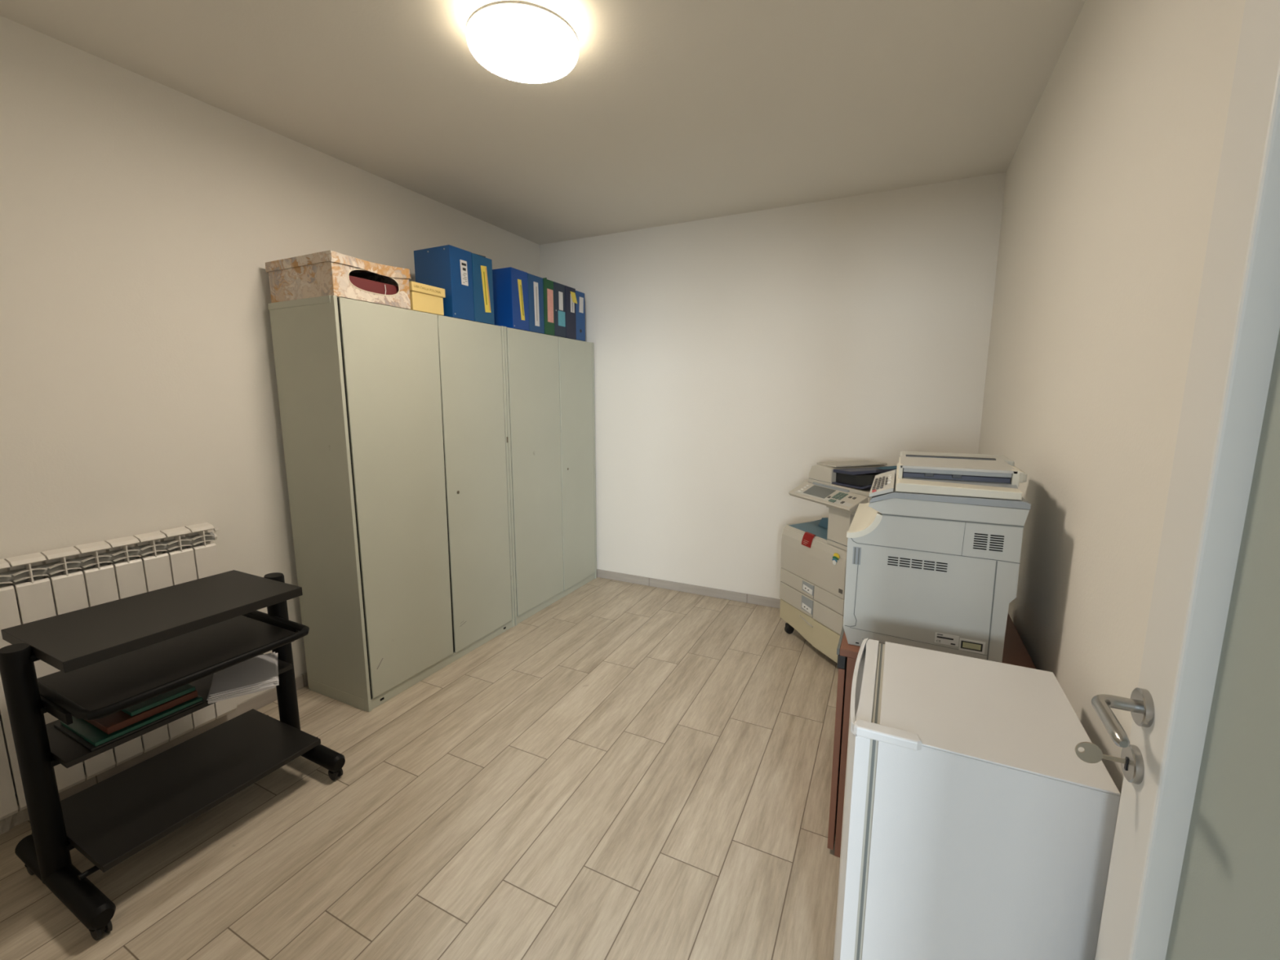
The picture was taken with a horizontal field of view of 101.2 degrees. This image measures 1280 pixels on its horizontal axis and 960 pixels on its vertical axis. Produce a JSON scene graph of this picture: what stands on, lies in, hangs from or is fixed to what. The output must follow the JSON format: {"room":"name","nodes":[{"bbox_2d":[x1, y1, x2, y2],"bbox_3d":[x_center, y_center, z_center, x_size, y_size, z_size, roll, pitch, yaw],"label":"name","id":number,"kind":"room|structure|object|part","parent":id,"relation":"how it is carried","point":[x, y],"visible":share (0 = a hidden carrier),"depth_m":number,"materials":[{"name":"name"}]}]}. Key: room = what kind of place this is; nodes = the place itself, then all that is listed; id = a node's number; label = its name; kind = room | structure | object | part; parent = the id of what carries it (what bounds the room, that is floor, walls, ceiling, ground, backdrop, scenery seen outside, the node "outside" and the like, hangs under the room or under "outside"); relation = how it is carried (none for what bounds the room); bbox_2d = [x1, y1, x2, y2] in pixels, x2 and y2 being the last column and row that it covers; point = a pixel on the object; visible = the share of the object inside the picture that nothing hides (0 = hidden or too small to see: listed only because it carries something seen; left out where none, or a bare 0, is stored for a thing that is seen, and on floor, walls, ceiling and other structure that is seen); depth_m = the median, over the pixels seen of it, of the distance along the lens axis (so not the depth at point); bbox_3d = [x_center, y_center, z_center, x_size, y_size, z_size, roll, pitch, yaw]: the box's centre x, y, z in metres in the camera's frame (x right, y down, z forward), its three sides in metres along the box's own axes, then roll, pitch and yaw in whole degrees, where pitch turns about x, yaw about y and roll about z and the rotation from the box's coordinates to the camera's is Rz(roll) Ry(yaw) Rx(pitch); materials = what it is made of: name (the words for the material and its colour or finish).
{"room":"back office","nodes":[
{"label":"back office","id":0,"kind":"room"},
{"bbox_2d":[0,15,540,704],"bbox_3d":[-1.694,-0.306,2.833,0.100,2.735,3.975,4,10,26],"label":"wall","id":1,"kind":"structure","parent":0,"point":[142,218],"depth_m":2.11,"materials":[{"name":"paint"}]},
{"bbox_2d":[0,808,29,835],"bbox_3d":[-2.235,1.189,1.814,0.020,0.092,0.320,4,10,26],"label":"trim","id":2,"kind":"structure","parent":1,"relation":"attached to","point":[8,823],"depth_m":1.86,"materials":[{"name":"paint"}]},
{"bbox_2d":[0,522,236,820],"bbox_3d":[-2.042,0.672,2.034,0.100,0.886,0.774,4,10,26],"label":"radiator","id":3,"kind":"object","parent":1,"relation":"attached to","point":[188,554],"visible":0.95,"depth_m":1.95,"materials":[{"name":"metal"}]},
{"bbox_2d":[58,672,308,800],"bbox_3d":[-1.492,0.968,3.318,0.011,0.068,3.064,4,10,26],"label":"baseboard","id":4,"kind":"structure","parent":1,"relation":"attached to","point":[268,696],"depth_m":2.31,"materials":[{"name":"tile"}]},
{"bbox_2d":[0,577,839,959],"bbox_3d":[-0.544,1.303,1.710,3.360,0.100,5.395,4,10,26],"label":"floor","id":5,"kind":"structure","parent":0,"point":[624,771],"depth_m":1.86,"materials":[{"name":"brown wood"}]},
{"bbox_2d":[0,569,345,940],"bbox_3d":[-1.576,0.827,1.832,0.536,0.803,0.755,4,10,26],"label":"computer desk","id":6,"kind":"object","parent":5,"relation":"on","point":[112,657],"visible":0.98,"depth_m":1.69,"materials":[{"name":"black laminate"}]},
{"bbox_3d":[-1.768,0.837,1.538,0.083,0.733,0.062,4,10,26],"label":"post","id":7,"kind":"part","parent":6,"relation":"part of","materials":[{"name":"black metal"}]},
{"bbox_2d":[88,921,109,932],"bbox_3d":[-1.521,1.243,1.479,0.045,0.020,0.045,4,10,26],"label":"caster","id":8,"kind":"object","parent":6,"relation":"attached to","point":[100,926],"depth_m":1.46,"materials":[{"name":"black metal"}]},
{"bbox_2d":[53,700,202,751],"bbox_3d":[-1.690,0.774,1.744,0.272,0.007,0.281,4,10,26],"label":"document folder","id":9,"kind":"object","parent":6,"relation":"on","point":[58,726],"visible":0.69,"depth_m":1.64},
{"bbox_2d":[60,695,202,746],"bbox_3d":[-1.679,0.764,1.744,0.250,0.012,0.273,4,10,26],"label":"folder","id":10,"kind":"object","parent":9,"relation":"on","point":[82,728],"visible":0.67,"depth_m":1.65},
{"bbox_2d":[84,689,197,734],"bbox_3d":[-1.688,0.743,1.762,0.255,0.023,0.232,4,10,26],"label":"document folder","id":11,"kind":"object","parent":10,"relation":"on","point":[115,722],"visible":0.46,"depth_m":1.66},
{"bbox_2d":[121,683,195,715],"bbox_3d":[-1.678,0.720,1.786,0.250,0.014,0.170,4,10,26],"label":"document folder","id":12,"kind":"object","parent":11,"relation":"on","point":[133,710],"visible":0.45,"depth_m":1.73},
{"bbox_2d":[0,569,302,673],"bbox_3d":[-1.612,0.446,1.792,0.455,0.032,0.634,4,10,26],"label":"shelf","id":13,"kind":"object","parent":6,"relation":"attached to","point":[68,642],"depth_m":1.69,"materials":[{"name":"black laminate"}]},
{"bbox_2d":[45,653,293,768],"bbox_3d":[-1.653,0.769,1.862,0.315,0.018,0.634,4,10,26],"label":"shelf","id":14,"kind":"object","parent":6,"relation":"attached to","point":[64,750],"depth_m":1.62,"materials":[{"name":"black laminate"}]},
{"bbox_2d":[36,610,309,720],"bbox_3d":[-1.570,0.604,1.808,0.448,0.039,0.638,4,10,26],"label":"keyboard tray","id":15,"kind":"object","parent":6,"relation":"on","point":[102,689],"depth_m":1.72,"materials":[{"name":"wood"}]},
{"bbox_2d":[60,708,320,872],"bbox_3d":[-1.597,1.052,1.878,0.460,0.020,0.634,4,10,26],"label":"shelf","id":16,"kind":"object","parent":6,"relation":"attached to","point":[111,820],"depth_m":1.81,"materials":[{"name":"black laminate"}]},
{"bbox_2d":[206,652,279,703],"bbox_3d":[-1.466,0.729,1.952,0.204,0.032,0.258,-6,11,-34],"label":"paper stack","id":17,"kind":"object","parent":6,"relation":"on","point":[257,673],"visible":0.94,"depth_m":1.90,"materials":[{"name":"white paper"}]},
{"bbox_3d":[-1.462,0.742,2.153,0.083,0.733,0.062,4,10,26],"label":"post","id":18,"kind":"part","parent":6,"relation":"part of","materials":[{"name":"black metal"}]},
{"bbox_2d":[267,295,515,711],"bbox_3d":[-1.280,0.076,2.971,0.475,1.936,1.087,4,10,26],"label":"tall cabinet","id":19,"kind":"object","parent":5,"relation":"on","point":[393,420],"visible":1,"depth_m":2.61,"materials":[{"name":"metal"}]},
{"bbox_2d":[265,250,410,309],"bbox_3d":[-1.430,-0.931,2.519,0.467,0.191,0.412,4,10,26],"label":"storage box","id":20,"kind":"object","parent":19,"relation":"on","point":[326,273],"visible":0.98,"depth_m":2.36,"materials":[{"name":"cardboard"}]},
{"bbox_3d":[-1.430,-0.995,2.509,0.467,0.061,0.412,4,10,26],"label":"lid","id":21,"kind":"part","parent":20,"relation":"part of","materials":[{"name":"cardboard"}]},
{"bbox_2d":[348,275,398,294],"bbox_3d":[-1.407,-0.888,2.512,0.365,0.100,0.340,4,10,26],"label":"folder","id":22,"kind":"object","parent":20,"relation":"in","point":[371,286],"visible":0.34,"depth_m":2.45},
{"bbox_3d":[-1.187,0.100,2.654,0.020,1.876,0.538,4,10,26],"label":"door","id":23,"kind":"part","parent":19,"relation":"part of","materials":[{"name":"metal"}]},
{"bbox_3d":[-1.084,0.069,2.873,0.018,1.876,1.050,4,10,26],"label":"frame","id":24,"kind":"part","parent":19,"relation":"part of","materials":[{"name":"grey metal"}]},
{"bbox_2d":[408,280,445,315],"bbox_3d":[-1.212,-0.941,2.767,0.293,0.136,0.215,4,10,26],"label":"file box","id":25,"kind":"object","parent":19,"relation":"on","point":[424,298],"visible":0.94,"depth_m":2.69,"materials":[{"name":"yellow cardboard"}]},
{"bbox_3d":[-1.213,-0.987,2.760,0.292,0.044,0.215,4,10,26],"label":"lid","id":26,"kind":"part","parent":25,"relation":"part of","materials":[{"name":"yellow cardboard"}]},
{"bbox_2d":[413,244,474,320],"bbox_3d":[-1.103,-1.093,2.965,0.272,0.374,0.166,4,10,26],"label":"binder","id":27,"kind":"object","parent":19,"relation":"on","point":[448,268],"visible":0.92,"depth_m":2.88,"materials":[{"name":"cardboard"}]},
{"bbox_2d":[461,262,466,271],"bbox_3d":[-0.973,-1.179,2.906,0.001,0.039,0.034,4,10,26],"label":"print","id":28,"kind":"object","parent":27,"relation":"on","point":[463,264],"depth_m":2.90,"materials":[{"name":"black"}]},
{"bbox_3d":[-0.961,0.032,3.108,0.021,1.882,0.496,4,10,26],"label":"door","id":29,"kind":"part","parent":19,"relation":"part of","materials":[{"name":"metal"}]},
{"bbox_2d":[471,253,494,324],"bbox_3d":[-1.029,-1.124,3.112,0.272,0.392,0.162,4,10,26],"label":"box file","id":30,"kind":"object","parent":19,"relation":"on","point":[482,266],"visible":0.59,"depth_m":3.05,"materials":[{"name":"blue cardboard"}]},
{"bbox_2d":[483,271,487,305],"bbox_3d":[-0.902,-1.117,3.063,0.001,0.183,0.020,4,10,26],"label":"print","id":31,"kind":"object","parent":30,"relation":"attached to","point":[485,273],"depth_m":3.06,"materials":[{"name":"yellow paper"}]},
{"bbox_2d":[503,326,596,625],"bbox_3d":[-0.806,-0.071,3.925,0.475,1.936,1.055,4,10,26],"label":"tall cabinet","id":32,"kind":"object","parent":5,"relation":"on","point":[549,380],"visible":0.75,"depth_m":3.73,"materials":[{"name":"metal"}]},
{"bbox_2d":[492,266,528,331],"bbox_3d":[-0.883,-1.157,3.409,0.272,0.366,0.162,4,10,26],"label":"box file","id":33,"kind":"object","parent":32,"relation":"on","point":[510,286],"visible":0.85,"depth_m":3.32,"materials":[{"name":"blue cardboard"}]},
{"bbox_2d":[520,284,524,315],"bbox_3d":[-0.755,-1.149,3.362,0.001,0.185,0.026,4,10,26],"label":"print","id":34,"kind":"object","parent":33,"relation":"attached to","point":[522,286],"depth_m":3.36,"materials":[{"name":"yellow paper"}]},
{"bbox_3d":[-0.610,-0.079,3.828,0.018,1.876,1.018,4,10,26],"label":"frame","id":35,"kind":"part","parent":32,"relation":"part of","materials":[{"name":"grey metal"}]},
{"bbox_3d":[-0.705,-0.051,3.624,0.020,1.876,0.542,4,10,26],"label":"door","id":36,"kind":"part","parent":32,"relation":"part of","materials":[{"name":"metal"}]},
{"bbox_2d":[527,273,544,333],"bbox_3d":[-0.809,-1.179,3.556,0.272,0.364,0.162,4,10,26],"label":"box file","id":37,"kind":"object","parent":32,"relation":"on","point":[535,292],"visible":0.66,"depth_m":3.49,"materials":[{"name":"cardboard"}]},
{"bbox_2d":[536,288,537,320],"bbox_3d":[-0.687,-1.173,3.497,0.001,0.220,0.007,4,10,26],"label":"print","id":38,"kind":"object","parent":37,"relation":"attached to","point":[536,289],"depth_m":3.50,"materials":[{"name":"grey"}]},
{"bbox_2d":[542,277,554,335],"bbox_3d":[-0.746,-1.207,3.683,0.272,0.380,0.112,4,10,26],"label":"box file","id":39,"kind":"object","parent":32,"relation":"on","point":[548,285],"visible":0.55,"depth_m":3.62,"materials":[{"name":"green cardboard"}]},
{"bbox_2d":[553,281,565,337],"bbox_3d":[-0.689,-1.218,3.798,0.272,0.366,0.136,4,10,26],"label":"box file","id":40,"kind":"object","parent":32,"relation":"on","point":[558,289],"visible":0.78,"depth_m":3.73,"materials":[{"name":"cardboard"}]},
{"bbox_2d":[564,285,577,339],"bbox_3d":[-0.622,-1.237,3.923,0.282,0.366,0.134,4,10,26],"label":"box file","id":41,"kind":"object","parent":32,"relation":"on","point":[571,300],"visible":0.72,"depth_m":3.86,"materials":[{"name":"cardboard"}]},
{"bbox_3d":[-0.484,-0.116,4.066,0.021,1.882,0.455,4,10,26],"label":"door","id":42,"kind":"part","parent":32,"relation":"part of","materials":[{"name":"metal"}]},
{"bbox_2d":[575,290,585,341],"bbox_3d":[-0.569,-1.250,4.040,0.272,0.356,0.124,4,10,26],"label":"box file","id":43,"kind":"object","parent":32,"relation":"on","point":[580,306],"visible":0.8,"depth_m":3.98,"materials":[{"name":"cardboard"}]},
{"bbox_2d":[779,460,897,662],"bbox_3d":[1.236,0.449,3.109,0.582,1.160,0.660,-3,9,-19],"label":"office copier","id":44,"kind":"object","parent":5,"relation":"on","point":[813,563],"visible":0.6,"depth_m":3.00,"materials":[{"name":"plastic"}]},
{"bbox_2d":[788,519,827,539],"bbox_3d":[1.223,0.283,3.199,0.470,0.060,0.392,-3,9,-19],"label":"tray","id":45,"kind":"object","parent":44,"relation":"on","point":[818,529],"depth_m":3.20,"materials":[{"name":"blue plastic"}]},
{"bbox_3d":[1.002,0.747,3.114,0.014,0.112,0.583,-3,9,-19],"label":"paper drawer","id":46,"kind":"part","parent":44,"relation":"part of","materials":[{"name":"beige plastic"}]},
{"bbox_3d":[1.002,0.644,3.098,0.014,0.088,0.583,-3,9,-19],"label":"paper drawer","id":47,"kind":"part","parent":44,"relation":"part of","materials":[{"name":"beige plastic"}]},
{"bbox_3d":[1.037,0.081,2.914,0.090,0.047,0.465,-3,9,-19],"label":"keypad plate","id":48,"kind":"part","parent":44,"relation":"part of","materials":[{"name":"beige plastic"}]},
{"bbox_3d":[1.058,0.915,2.976,0.008,0.164,0.237,-3,9,-19],"label":"cupboard door","id":49,"kind":"part","parent":44,"relation":"part of","materials":[{"name":"plastic"}]},
{"bbox_3d":[1.033,0.088,2.929,0.118,0.078,0.522,-3,9,-19],"label":"control panel","id":50,"kind":"part","parent":44,"relation":"part of","materials":[{"name":"beige plastic"}]},
{"bbox_2d":[831,481,871,488],"bbox_3d":[1.312,0.013,2.894,0.375,0.040,0.295,-3,9,-19],"label":"tray","id":51,"kind":"object","parent":44,"relation":"on","point":[842,485],"depth_m":2.84,"materials":[{"name":"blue plastic"}]},
{"bbox_3d":[1.255,-0.097,3.112,0.370,0.010,0.170,-3,9,-19],"label":"feeder lid","id":52,"kind":"part","parent":44,"relation":"part of","materials":[{"name":"beige plastic"}]},
{"bbox_2d":[833,466,897,475],"bbox_3d":[1.315,-0.068,2.896,0.522,0.072,0.522,4,10,26],"label":"tray","id":53,"kind":"object","parent":44,"relation":"on","point":[837,470],"depth_m":2.91,"materials":[{"name":"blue plastic"}]},
{"bbox_2d":[826,613,1035,857],"bbox_3d":[1.001,0.859,1.879,0.532,0.728,0.664,4,10,26],"label":"base cabinet","id":54,"kind":"object","parent":5,"relation":"on","point":[1015,652],"visible":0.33,"depth_m":1.68,"materials":[{"name":"brown laminate"}]},
{"bbox_3d":[0.705,0.889,1.844,0.019,0.642,0.327,4,10,26],"label":"door","id":55,"kind":"part","parent":54,"relation":"part of","materials":[{"name":"brown laminate"}]},
{"bbox_3d":[0.704,0.550,1.792,0.024,0.042,0.327,4,10,26],"label":"handle","id":56,"kind":"part","parent":54,"relation":"part of","materials":[{"name":"black plastic"}]},
{"bbox_2d":[843,451,1031,662],"bbox_3d":[0.986,0.212,1.779,0.495,0.578,0.573,4,10,26],"label":"office copier","id":57,"kind":"object","parent":54,"relation":"on","point":[933,555],"visible":1,"depth_m":1.54,"materials":[{"name":"grey plastic"}]},
{"bbox_2d":[846,502,882,537],"bbox_3d":[0.806,0.101,1.847,0.098,0.085,0.562,4,10,26],"label":"tray","id":58,"kind":"object","parent":57,"relation":"on","point":[867,522],"depth_m":1.63,"materials":[{"name":"beige plastic"}]},
{"bbox_3d":[0.814,0.008,1.756,0.065,0.034,0.429,4,10,26],"label":"control panel","id":59,"kind":"part","parent":57,"relation":"part of","materials":[{"name":"beige plastic"}]},
{"bbox_2d":[887,556,947,572],"bbox_3d":[0.817,0.248,1.549,0.155,0.026,0.002,4,10,26],"label":"vent","id":60,"kind":"object","parent":57,"relation":"attached to","point":[906,564],"depth_m":1.55,"materials":[{"name":"grey plastic"}]},
{"bbox_2d":[937,633,955,644],"bbox_3d":[0.898,0.468,1.542,0.048,0.026,0.001,4,10,26],"label":"print","id":61,"kind":"object","parent":57,"relation":"attached to","point":[942,638],"depth_m":1.54,"materials":[{"name":"white paper"}]},
{"bbox_3d":[0.900,0.468,1.542,0.061,0.031,0.001,4,10,26],"label":"rating plate","id":62,"kind":"part","parent":57,"relation":"part of","materials":[{"name":"white paper"}]},
{"bbox_2d":[900,454,1017,477],"bbox_3d":[0.996,-0.048,1.672,0.300,0.030,0.263,4,10,26],"label":"tray","id":63,"kind":"object","parent":57,"relation":"on","point":[911,465],"depth_m":1.61,"materials":[{"name":"white plastic"}]},
{"bbox_3d":[0.956,0.479,1.514,0.053,0.024,0.001,4,10,26],"label":"frame","id":64,"kind":"part","parent":57,"relation":"part of","materials":[{"name":"black"}]},
{"bbox_2d":[973,533,1004,551],"bbox_3d":[0.970,0.173,1.462,0.070,0.045,0.002,4,10,26],"label":"vent","id":65,"kind":"object","parent":57,"relation":"attached to","point":[982,542],"depth_m":1.46,"materials":[{"name":"grey plastic"}]},
{"bbox_2d":[833,638,1120,959],"bbox_3d":[0.702,0.895,1.223,0.430,0.857,0.450,4,10,26],"label":"refrigerator","id":66,"kind":"object","parent":5,"relation":"on","point":[975,827],"visible":1,"depth_m":1.02,"materials":[{"name":"metal"}]},
{"bbox_3d":[0.532,0.877,1.310,0.048,0.795,0.440,4,10,26],"label":"door","id":67,"kind":"part","parent":66,"relation":"part of","materials":[{"name":"metal"}]},
{"bbox_2d":[880,641,1120,795],"bbox_3d":[0.733,0.482,1.149,0.367,0.004,0.441,4,10,26],"label":"refrigerator top","id":68,"kind":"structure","parent":66,"relation":"on","point":[1011,716],"depth_m":1.10,"materials":[{"name":"plastic"}]},
{"bbox_2d":[0,0,1085,244],"bbox_3d":[-0.230,-1.596,1.905,3.360,0.100,3.975,4,10,26],"label":"ceiling","id":69,"kind":"structure","parent":0,"point":[668,112],"depth_m":2.14,"materials":[{"name":"paint"}]},
{"bbox_2d":[465,0,579,83],"bbox_3d":[-0.388,-1.472,1.752,0.371,0.098,0.371,4,10,26],"label":"ceiling lamp","id":70,"kind":"object","parent":69,"relation":"attached to","point":[517,41],"visible":1,"depth_m":1.70,"materials":[{"name":"beige"}]},
{"bbox_2d":[539,172,1005,599],"bbox_3d":[0.624,-0.462,3.841,3.160,2.735,0.100,4,10,26],"label":"wall","id":71,"kind":"structure","parent":0,"point":[737,355],"depth_m":3.63,"materials":[{"name":"paint"}]},
{"bbox_2d":[596,568,780,608],"bbox_3d":[0.599,0.864,3.996,3.160,0.068,0.011,4,10,26],"label":"baseboard","id":72,"kind":"structure","parent":71,"relation":"attached to","point":[710,592],"depth_m":4.08,"materials":[{"name":"tile"}]},
{"bbox_2d":[977,0,1245,958],"bbox_3d":[1.232,-0.085,1.412,0.100,2.735,3.975,4,10,26],"label":"wall","id":73,"kind":"structure","parent":0,"point":[1112,176],"depth_m":1.27,"materials":[{"name":"paint"}]},
{"bbox_3d":[-1.081,0.070,0.413,3.160,2.735,0.120,4,10,26],"label":"wall","id":74,"kind":"structure","parent":0,"visible":0},
{"bbox_2d":[1091,0,1279,959],"bbox_3d":[0.517,0.397,0.349,0.113,2.092,1.026,4,10,26],"label":"door","id":75,"kind":"structure","parent":74,"relation":"in","point":[1194,870],"depth_m":0.65,"materials":[{"name":"lacquer"},{"name":"brushed metal"}]},
{"bbox_2d":[1075,742,1125,764],"bbox_3d":[0.698,0.417,0.796,0.060,0.031,0.007,4,10,26],"label":"key","id":76,"kind":"object","parent":75,"relation":"in","point":[1092,753],"visible":1,"depth_m":0.80,"materials":[{"name":"silver metal"}]},
{"bbox_3d":[0.712,0.419,0.789,0.027,0.007,0.003,4,10,26],"label":"blade","id":77,"kind":"part","parent":76,"relation":"part of","materials":[{"name":"silver metal"}]},
{"bbox_3d":[0.678,0.337,0.733,0.059,0.020,0.123,4,10,26],"label":"lever","id":78,"kind":"part","parent":75,"relation":"part of","materials":[{"name":"silver metal"}]},
{"bbox_3d":[0.730,0.331,0.765,0.011,0.053,0.053,4,10,26],"label":"handle","id":79,"kind":"part","parent":75,"relation":"part of","materials":[{"name":"silver metal"}]},
{"bbox_3d":[0.566,0.354,0.329,0.006,1.820,0.792,4,10,26],"label":"glass pane","id":80,"kind":"part","parent":75,"relation":"part of","materials":[{"name":"grey glass"}]}
]}

